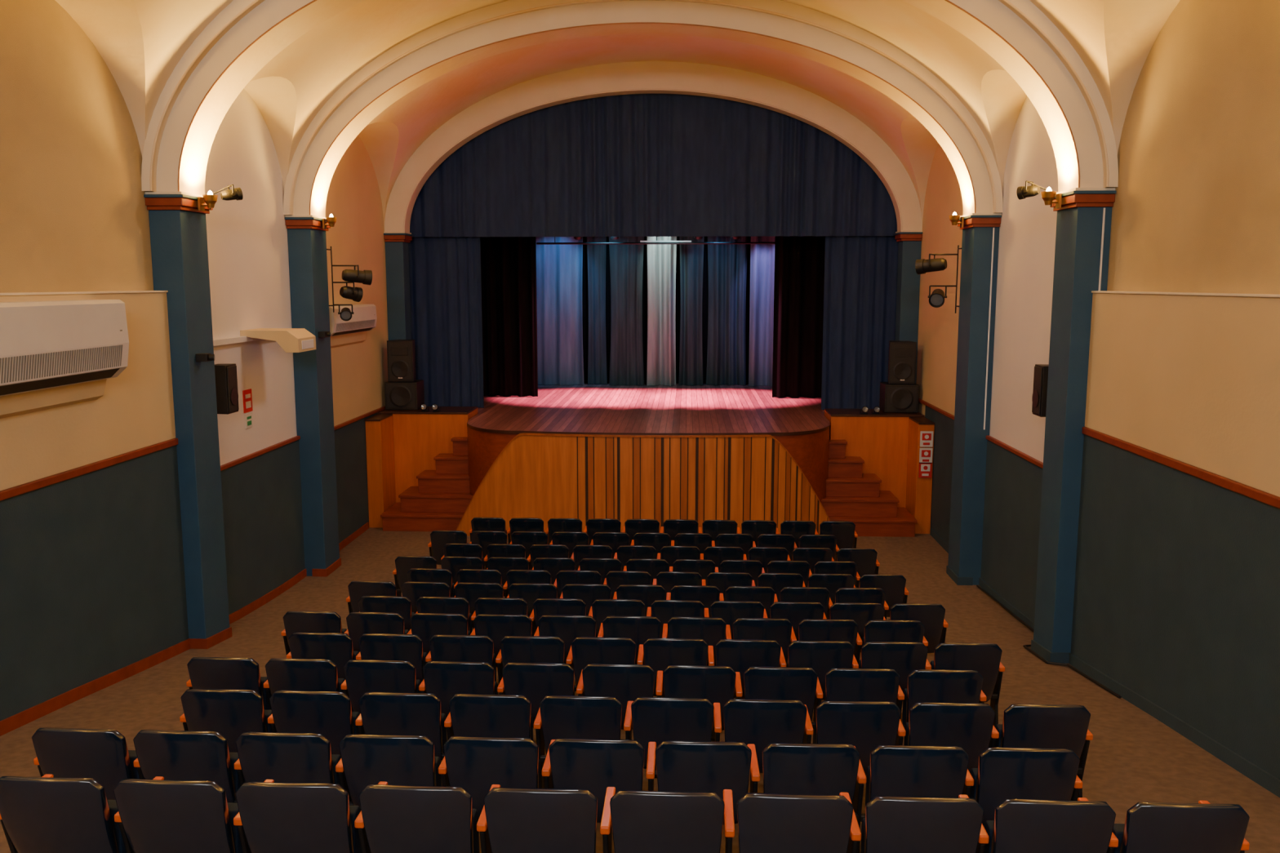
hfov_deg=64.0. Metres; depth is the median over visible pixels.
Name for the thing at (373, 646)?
seat
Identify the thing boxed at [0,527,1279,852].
floor
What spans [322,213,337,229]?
sconce
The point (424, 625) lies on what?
seat
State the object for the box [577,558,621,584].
seat
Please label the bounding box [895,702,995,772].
seat
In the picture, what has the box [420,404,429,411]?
footlight
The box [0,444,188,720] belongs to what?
wainscot
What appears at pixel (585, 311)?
curtain
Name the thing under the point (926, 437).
safety sign
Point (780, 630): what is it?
seat
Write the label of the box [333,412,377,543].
wainscot
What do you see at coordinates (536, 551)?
seat
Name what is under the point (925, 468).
safety sign
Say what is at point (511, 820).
seat
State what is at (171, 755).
seat
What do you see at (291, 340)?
air duct
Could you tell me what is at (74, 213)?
wall
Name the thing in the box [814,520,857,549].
seat
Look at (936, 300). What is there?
spotlight
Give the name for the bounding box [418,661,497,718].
seat
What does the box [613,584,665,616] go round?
seat
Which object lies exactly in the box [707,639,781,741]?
seat
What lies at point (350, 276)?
spotlight
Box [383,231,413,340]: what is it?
pier
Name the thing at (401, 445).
wall
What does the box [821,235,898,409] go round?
curtain
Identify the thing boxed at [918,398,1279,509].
trim
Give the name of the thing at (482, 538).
seat
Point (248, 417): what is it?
route sign
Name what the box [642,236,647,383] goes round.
curtain
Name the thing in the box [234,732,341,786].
seat
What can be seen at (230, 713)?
seat
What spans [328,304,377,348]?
air conditioner
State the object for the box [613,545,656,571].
seat
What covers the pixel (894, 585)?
seat
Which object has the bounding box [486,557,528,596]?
seat
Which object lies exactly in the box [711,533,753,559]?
seat
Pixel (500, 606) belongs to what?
seat
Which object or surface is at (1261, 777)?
baseboard
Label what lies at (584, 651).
seat
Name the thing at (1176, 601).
wainscot
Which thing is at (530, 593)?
seat
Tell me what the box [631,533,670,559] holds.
seat
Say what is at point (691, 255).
curtain
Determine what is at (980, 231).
pier
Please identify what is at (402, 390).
stack
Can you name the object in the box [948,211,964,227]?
sconce
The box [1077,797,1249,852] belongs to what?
seat
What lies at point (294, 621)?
seat
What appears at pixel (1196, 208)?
wall
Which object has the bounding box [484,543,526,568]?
seat
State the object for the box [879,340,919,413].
stack
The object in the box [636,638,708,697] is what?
seat
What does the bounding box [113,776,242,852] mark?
seat
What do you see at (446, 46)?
arch
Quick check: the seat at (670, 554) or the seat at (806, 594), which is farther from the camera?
the seat at (670, 554)
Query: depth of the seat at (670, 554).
12.81 m
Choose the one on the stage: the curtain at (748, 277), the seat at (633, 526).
the curtain at (748, 277)
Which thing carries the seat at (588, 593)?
on the floor
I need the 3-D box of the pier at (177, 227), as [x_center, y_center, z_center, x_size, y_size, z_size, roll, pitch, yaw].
[-4.779,0.012,10.986,0.404,4.901,0.720,0,8,3]
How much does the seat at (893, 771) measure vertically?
0.882 m
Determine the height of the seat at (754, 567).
0.882 m
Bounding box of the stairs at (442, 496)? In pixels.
[380,436,472,531]
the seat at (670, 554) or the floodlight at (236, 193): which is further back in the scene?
the seat at (670, 554)
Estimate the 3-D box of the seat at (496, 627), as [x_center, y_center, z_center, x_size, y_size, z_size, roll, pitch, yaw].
[-1.180,1.998,8.947,0.580,0.882,0.476,0,8,2]
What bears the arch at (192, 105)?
attached to the ceiling
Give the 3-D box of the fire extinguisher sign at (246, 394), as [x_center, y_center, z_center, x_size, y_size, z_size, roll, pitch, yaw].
[-4.891,-0.320,12.769,0.016,0.280,0.240,0,8,3]
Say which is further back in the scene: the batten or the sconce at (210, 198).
the batten
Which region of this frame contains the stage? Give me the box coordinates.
[466,382,830,504]
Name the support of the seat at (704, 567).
on the floor
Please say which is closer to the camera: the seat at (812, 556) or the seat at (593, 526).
the seat at (812, 556)
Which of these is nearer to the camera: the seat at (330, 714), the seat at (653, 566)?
the seat at (330, 714)
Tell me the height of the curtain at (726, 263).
4.390 m
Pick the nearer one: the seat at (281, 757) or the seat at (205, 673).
the seat at (281, 757)
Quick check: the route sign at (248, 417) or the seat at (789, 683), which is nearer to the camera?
the seat at (789, 683)
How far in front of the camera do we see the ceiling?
12.76 m
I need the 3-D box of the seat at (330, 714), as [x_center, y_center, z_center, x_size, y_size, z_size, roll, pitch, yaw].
[-2.013,2.005,6.455,0.580,0.882,0.476,0,8,3]
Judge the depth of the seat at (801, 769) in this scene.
5.23 m
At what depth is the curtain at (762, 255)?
23.45 m
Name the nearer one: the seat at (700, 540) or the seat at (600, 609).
the seat at (600, 609)
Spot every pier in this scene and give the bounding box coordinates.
[143,191,229,639]
[284,214,339,576]
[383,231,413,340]
[893,230,922,383]
[947,213,1001,585]
[1033,187,1115,653]
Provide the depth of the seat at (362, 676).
7.04 m
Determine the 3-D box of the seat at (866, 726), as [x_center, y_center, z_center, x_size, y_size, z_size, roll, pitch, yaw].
[1.281,2.026,6.303,0.580,0.882,0.476,0,8,2]
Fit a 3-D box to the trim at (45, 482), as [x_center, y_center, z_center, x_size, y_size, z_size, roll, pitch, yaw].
[-4.929,0.489,10.418,0.165,0.648,17.120,0,8,3]
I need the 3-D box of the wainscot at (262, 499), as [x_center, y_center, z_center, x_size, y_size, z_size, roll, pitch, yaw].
[-4.883,1.431,13.030,0.030,2.100,3.070,0,8,3]
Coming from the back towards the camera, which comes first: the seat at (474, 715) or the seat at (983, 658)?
the seat at (983, 658)
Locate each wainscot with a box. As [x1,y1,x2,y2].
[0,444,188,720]
[220,440,305,614]
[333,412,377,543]
[924,405,954,545]
[980,440,1042,622]
[1070,434,1279,779]
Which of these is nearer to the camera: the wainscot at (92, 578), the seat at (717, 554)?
the wainscot at (92, 578)
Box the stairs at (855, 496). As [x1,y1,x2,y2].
[821,422,917,537]
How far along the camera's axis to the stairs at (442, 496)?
17.46 m
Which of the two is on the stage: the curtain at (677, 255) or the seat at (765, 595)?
the curtain at (677, 255)
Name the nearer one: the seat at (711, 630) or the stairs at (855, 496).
the seat at (711, 630)
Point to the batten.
(656, 242)
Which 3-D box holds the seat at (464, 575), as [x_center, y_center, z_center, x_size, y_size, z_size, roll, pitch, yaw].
[-1.782,1.972,11.504,0.580,0.882,0.476,0,8,3]
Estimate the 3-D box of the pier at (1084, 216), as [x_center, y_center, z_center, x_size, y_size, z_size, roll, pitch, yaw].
[4.405,0.071,10.565,0.404,4.901,0.720,0,8,3]
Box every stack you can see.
[384,339,424,409]
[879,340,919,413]
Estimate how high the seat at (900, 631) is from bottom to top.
0.882 m
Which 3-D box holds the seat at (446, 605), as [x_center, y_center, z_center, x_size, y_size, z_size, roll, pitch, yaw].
[-1.860,1.996,9.823,0.580,0.882,0.476,0,8,3]
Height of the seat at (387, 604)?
0.882 m
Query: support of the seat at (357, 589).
on the floor
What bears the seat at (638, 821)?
on the floor
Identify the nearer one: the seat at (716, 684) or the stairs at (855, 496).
the seat at (716, 684)
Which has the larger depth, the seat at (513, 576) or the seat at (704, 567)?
the seat at (704, 567)
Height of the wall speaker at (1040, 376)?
0.560 m
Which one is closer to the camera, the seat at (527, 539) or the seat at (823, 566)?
the seat at (823, 566)
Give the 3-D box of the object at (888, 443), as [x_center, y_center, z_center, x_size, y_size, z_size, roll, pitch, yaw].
[4.104,0.743,17.851,1.595,1.920,1.630,0,8,3]
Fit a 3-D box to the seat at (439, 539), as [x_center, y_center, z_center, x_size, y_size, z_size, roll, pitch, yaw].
[-2.597,1.806,14.051,0.580,0.882,0.476,0,8,2]
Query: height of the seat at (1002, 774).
0.882 m
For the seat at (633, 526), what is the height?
0.882 m
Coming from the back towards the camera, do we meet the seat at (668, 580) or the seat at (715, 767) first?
the seat at (668, 580)
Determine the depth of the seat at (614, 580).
11.16 m
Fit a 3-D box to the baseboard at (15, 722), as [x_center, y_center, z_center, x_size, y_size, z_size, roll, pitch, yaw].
[-4.860,1.931,9.774,0.320,1.795,15.450,0,8,3]
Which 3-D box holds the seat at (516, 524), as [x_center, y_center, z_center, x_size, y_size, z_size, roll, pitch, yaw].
[-1.628,1.706,14.836,0.580,0.882,0.476,0,8,3]
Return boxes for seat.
[0,774,126,852]
[31,728,139,799]
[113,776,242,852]
[133,729,240,803]
[179,688,271,752]
[186,657,269,710]
[233,779,361,852]
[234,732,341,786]
[263,658,344,710]
[267,690,359,755]
[281,611,346,654]
[286,632,359,679]
[335,734,441,807]
[340,659,421,713]
[344,612,408,652]
[346,581,396,613]
[354,782,479,852]
[355,633,427,682]
[355,692,446,759]
[358,595,414,631]
[392,555,436,596]
[400,582,449,613]
[407,568,455,596]
[407,613,471,653]
[416,596,472,632]
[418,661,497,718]
[425,635,498,685]
[427,530,467,564]
[438,736,541,818]
[440,543,484,568]
[440,556,482,584]
[444,693,533,740]
[453,568,503,591]
[453,582,503,626]
[468,517,506,542]
[469,530,507,565]
[470,613,533,667]
[471,597,528,628]
[476,784,597,852]
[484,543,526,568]
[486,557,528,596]
[495,635,564,684]
[497,662,574,728]
[502,569,551,597]
[506,517,544,544]
[506,583,556,617]
[509,531,547,559]
[526,544,568,569]
[529,598,586,635]
[532,557,575,584]
[533,614,595,663]
[533,695,622,788]
[542,738,644,822]
[545,518,582,544]
[550,531,588,558]
[553,570,601,598]
[560,583,611,615]
[566,636,635,691]
[570,545,612,570]
[576,663,654,729]
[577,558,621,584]
[583,518,621,545]
[588,599,644,637]
[590,532,629,558]
[597,616,661,665]
[600,786,724,852]
[603,571,651,599]
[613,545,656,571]
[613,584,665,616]
[622,519,659,545]
[622,559,668,585]
[623,697,714,770]
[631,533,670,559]
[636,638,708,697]
[645,740,751,825]
[646,600,704,638]
[652,571,702,599]
[654,665,736,777]
[657,546,699,571]
[660,519,698,546]
[661,617,726,697]
[666,585,719,617]
[669,559,715,586]
[671,533,711,559]
[698,520,737,546]
[700,546,743,572]
[702,572,752,600]
[703,600,764,639]
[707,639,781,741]
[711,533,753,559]
[713,698,807,773]
[715,560,762,586]
[719,586,774,617]
[723,789,853,852]
[725,617,791,666]
[734,666,817,728]
[737,520,776,546]
[742,546,788,573]
[746,742,860,821]
[751,573,803,601]
[752,533,795,560]
[761,560,809,586]
[763,601,824,640]
[773,586,830,617]
[775,520,816,547]
[778,640,853,700]
[787,547,832,585]
[790,618,857,654]
[793,534,839,561]
[802,573,854,604]
[803,700,901,775]
[808,560,860,587]
[813,667,900,743]
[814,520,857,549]
[822,602,884,652]
[826,587,888,619]
[831,548,879,586]
[839,792,983,852]
[851,641,928,693]
[852,745,968,852]
[853,574,908,617]
[853,620,928,664]
[883,603,948,653]
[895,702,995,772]
[896,669,986,728]
[924,642,1004,726]
[958,795,1115,852]
[962,747,1082,826]
[988,704,1093,798]
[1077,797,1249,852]
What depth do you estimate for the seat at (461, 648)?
7.86 m
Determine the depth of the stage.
18.24 m
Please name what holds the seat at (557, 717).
on the floor
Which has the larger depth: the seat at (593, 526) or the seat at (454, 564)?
the seat at (593, 526)
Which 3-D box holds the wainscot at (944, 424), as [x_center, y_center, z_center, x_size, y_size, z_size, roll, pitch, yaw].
[4.847,0.932,16.221,0.030,2.200,3.080,0,8,3]
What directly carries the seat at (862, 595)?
on the floor
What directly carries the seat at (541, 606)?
on the floor
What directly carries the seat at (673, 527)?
on the floor
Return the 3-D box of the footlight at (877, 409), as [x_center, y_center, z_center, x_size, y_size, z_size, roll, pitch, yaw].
[4.088,-0.287,17.737,0.122,0.149,0.210,0,8,3]
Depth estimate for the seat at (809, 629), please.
8.56 m
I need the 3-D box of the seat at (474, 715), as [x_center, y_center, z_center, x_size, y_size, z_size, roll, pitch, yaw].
[-0.915,2.012,6.404,0.580,0.882,0.476,0,8,3]
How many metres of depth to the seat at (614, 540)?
13.69 m
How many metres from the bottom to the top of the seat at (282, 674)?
0.882 m
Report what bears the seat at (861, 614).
on the floor
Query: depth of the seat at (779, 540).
13.59 m
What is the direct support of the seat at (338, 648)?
on the floor
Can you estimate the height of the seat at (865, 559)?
0.882 m
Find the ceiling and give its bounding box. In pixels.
[55,0,1180,225]
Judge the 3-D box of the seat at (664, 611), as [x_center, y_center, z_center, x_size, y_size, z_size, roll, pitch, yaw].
[0.338,2.010,9.722,0.580,0.882,0.476,0,8,3]
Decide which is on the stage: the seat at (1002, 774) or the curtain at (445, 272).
the curtain at (445, 272)
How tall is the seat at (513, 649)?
0.882 m
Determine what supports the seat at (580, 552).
on the floor
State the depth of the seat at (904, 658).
7.71 m
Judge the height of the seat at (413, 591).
0.882 m
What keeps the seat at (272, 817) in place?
on the floor
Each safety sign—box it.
[918,462,932,477]
[919,448,933,462]
[920,431,933,447]
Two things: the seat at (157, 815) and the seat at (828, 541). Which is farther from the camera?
the seat at (828, 541)
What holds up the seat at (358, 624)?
on the floor
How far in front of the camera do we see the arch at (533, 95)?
17.97 m
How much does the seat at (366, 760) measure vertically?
0.882 m
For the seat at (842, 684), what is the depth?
6.88 m
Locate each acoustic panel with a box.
[0,290,175,491]
[1084,290,1279,497]
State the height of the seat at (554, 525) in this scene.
0.882 m
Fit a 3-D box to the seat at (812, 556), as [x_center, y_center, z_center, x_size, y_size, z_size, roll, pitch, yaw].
[2.140,1.913,13.001,0.580,0.882,0.476,0,8,3]
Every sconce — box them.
[197,190,217,211]
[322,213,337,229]
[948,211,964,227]
[1040,186,1062,208]
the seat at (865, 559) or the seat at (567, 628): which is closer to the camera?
the seat at (567, 628)
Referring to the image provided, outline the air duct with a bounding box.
[213,328,315,352]
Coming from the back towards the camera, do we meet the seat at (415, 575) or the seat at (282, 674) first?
the seat at (415, 575)
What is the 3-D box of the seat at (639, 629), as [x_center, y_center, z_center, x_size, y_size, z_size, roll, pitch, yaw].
[-0.081,2.005,8.897,0.580,0.882,0.476,0,8,3]
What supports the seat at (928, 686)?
on the floor
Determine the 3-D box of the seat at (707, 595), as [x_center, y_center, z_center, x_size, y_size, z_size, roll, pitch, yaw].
[0.546,2.005,10.556,0.580,0.882,0.476,0,8,3]
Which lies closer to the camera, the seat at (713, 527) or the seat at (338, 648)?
the seat at (338, 648)
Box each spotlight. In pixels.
[326,246,372,320]
[915,244,961,313]
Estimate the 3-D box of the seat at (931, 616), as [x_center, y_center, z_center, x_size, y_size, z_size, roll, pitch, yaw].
[2.555,2.025,9.620,0.620,0.882,0.476,0,8,2]
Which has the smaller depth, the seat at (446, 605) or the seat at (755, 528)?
the seat at (446, 605)
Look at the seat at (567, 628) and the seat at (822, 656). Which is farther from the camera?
the seat at (567, 628)
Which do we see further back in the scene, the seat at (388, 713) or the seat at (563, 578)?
the seat at (563, 578)
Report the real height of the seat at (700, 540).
0.882 m
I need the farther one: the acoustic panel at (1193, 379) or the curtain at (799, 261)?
the curtain at (799, 261)
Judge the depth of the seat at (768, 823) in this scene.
4.39 m
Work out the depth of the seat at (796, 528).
14.40 m
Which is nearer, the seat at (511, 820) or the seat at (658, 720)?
the seat at (511, 820)
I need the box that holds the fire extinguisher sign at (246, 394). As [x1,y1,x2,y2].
[242,388,253,413]
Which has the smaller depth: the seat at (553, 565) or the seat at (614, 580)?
the seat at (614, 580)
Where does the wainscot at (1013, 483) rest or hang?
attached to the wall at (1196, 208)
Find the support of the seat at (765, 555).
on the floor
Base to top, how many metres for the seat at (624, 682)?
0.882 m
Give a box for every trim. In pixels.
[0,405,385,501]
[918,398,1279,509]
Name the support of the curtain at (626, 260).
on the stage
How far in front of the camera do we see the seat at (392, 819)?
4.47 m
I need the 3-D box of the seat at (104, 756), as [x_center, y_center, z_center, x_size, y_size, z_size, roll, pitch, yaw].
[-2.981,1.996,5.655,0.580,0.882,0.476,0,8,3]
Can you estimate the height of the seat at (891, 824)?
0.882 m
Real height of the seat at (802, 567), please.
0.882 m
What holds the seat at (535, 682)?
on the floor
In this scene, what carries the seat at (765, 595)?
on the floor
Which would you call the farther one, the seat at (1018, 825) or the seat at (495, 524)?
the seat at (495, 524)
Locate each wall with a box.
[0,0,388,465]
[364,406,477,528]
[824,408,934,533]
[915,0,1279,462]
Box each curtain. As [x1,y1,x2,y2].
[408,236,484,408]
[409,93,897,236]
[480,236,537,396]
[535,236,584,385]
[582,236,588,382]
[586,236,607,384]
[605,236,610,383]
[608,236,644,385]
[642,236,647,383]
[646,236,676,386]
[675,236,680,383]
[678,235,704,385]
[702,235,708,383]
[706,235,748,385]
[745,236,751,383]
[748,235,774,386]
[772,235,825,398]
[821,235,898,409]
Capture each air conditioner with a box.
[0,299,128,418]
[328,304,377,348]
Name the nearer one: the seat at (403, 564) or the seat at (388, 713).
the seat at (388, 713)
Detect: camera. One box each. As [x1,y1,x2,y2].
[195,353,214,361]
[318,331,330,337]
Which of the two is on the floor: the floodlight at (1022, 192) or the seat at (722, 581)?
the seat at (722, 581)
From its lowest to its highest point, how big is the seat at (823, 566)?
0.882 m
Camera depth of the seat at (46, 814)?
4.55 m
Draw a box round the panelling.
[456,432,830,537]
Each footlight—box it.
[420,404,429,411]
[431,404,440,411]
[859,406,868,413]
[871,406,879,413]
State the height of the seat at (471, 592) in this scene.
0.882 m
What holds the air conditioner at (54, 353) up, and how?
attached to the acoustic panel at (135, 411)
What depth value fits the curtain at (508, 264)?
21.33 m
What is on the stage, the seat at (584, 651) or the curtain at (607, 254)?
the curtain at (607, 254)
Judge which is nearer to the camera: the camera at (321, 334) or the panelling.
the camera at (321, 334)
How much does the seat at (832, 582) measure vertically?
0.882 m
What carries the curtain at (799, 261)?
on the stage
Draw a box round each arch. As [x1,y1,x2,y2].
[141,0,1118,195]
[283,0,1002,217]
[384,61,922,232]
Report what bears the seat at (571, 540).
on the floor
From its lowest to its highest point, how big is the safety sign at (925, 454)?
0.260 m
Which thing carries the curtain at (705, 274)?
on the stage
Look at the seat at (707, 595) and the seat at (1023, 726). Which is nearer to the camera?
the seat at (1023, 726)
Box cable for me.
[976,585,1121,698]
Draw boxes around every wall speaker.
[214,363,239,414]
[1031,364,1048,417]
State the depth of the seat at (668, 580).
11.14 m
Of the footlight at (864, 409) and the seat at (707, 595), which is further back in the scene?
the footlight at (864, 409)
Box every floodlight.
[209,184,243,208]
[1016,180,1052,206]
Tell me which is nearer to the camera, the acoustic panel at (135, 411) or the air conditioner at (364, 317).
the acoustic panel at (135, 411)
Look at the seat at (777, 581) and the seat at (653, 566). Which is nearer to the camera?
the seat at (777, 581)
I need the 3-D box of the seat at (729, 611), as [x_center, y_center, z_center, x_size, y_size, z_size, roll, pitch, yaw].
[0.886,2.014,9.697,0.580,0.882,0.476,0,8,2]
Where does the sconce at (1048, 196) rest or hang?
attached to the pier at (1084, 216)
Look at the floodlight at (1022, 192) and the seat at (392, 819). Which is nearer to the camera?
the seat at (392, 819)
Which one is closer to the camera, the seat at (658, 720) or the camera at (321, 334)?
the seat at (658, 720)
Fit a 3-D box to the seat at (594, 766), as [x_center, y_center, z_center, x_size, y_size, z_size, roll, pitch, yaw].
[-0.234,2.014,5.529,0.580,0.882,0.476,0,8,3]
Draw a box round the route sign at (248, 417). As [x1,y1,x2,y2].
[244,412,253,428]
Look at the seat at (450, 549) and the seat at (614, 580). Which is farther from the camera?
the seat at (450, 549)
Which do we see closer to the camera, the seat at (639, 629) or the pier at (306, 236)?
the seat at (639, 629)
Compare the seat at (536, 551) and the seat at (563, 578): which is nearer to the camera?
the seat at (563, 578)
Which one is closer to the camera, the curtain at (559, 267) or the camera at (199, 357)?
the camera at (199, 357)
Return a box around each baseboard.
[0,522,368,736]
[929,528,1279,797]
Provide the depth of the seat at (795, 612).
9.41 m
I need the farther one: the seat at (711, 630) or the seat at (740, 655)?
the seat at (711, 630)
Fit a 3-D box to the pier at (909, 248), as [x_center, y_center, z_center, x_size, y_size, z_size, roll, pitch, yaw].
[4.780,-1.917,18.472,0.404,3.165,0.530,0,8,3]
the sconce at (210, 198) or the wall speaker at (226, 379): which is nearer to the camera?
the sconce at (210, 198)
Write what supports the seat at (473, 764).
on the floor
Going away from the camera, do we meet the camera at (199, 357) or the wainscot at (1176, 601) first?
the wainscot at (1176, 601)
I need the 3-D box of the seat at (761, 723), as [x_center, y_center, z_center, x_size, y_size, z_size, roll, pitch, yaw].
[0.733,2.023,6.329,0.580,0.882,0.476,0,8,3]
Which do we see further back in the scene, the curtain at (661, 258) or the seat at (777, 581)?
the curtain at (661, 258)
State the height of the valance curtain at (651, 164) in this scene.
2.640 m
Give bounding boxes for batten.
[536,235,774,244]
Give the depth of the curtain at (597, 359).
23.88 m
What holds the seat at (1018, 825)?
on the floor

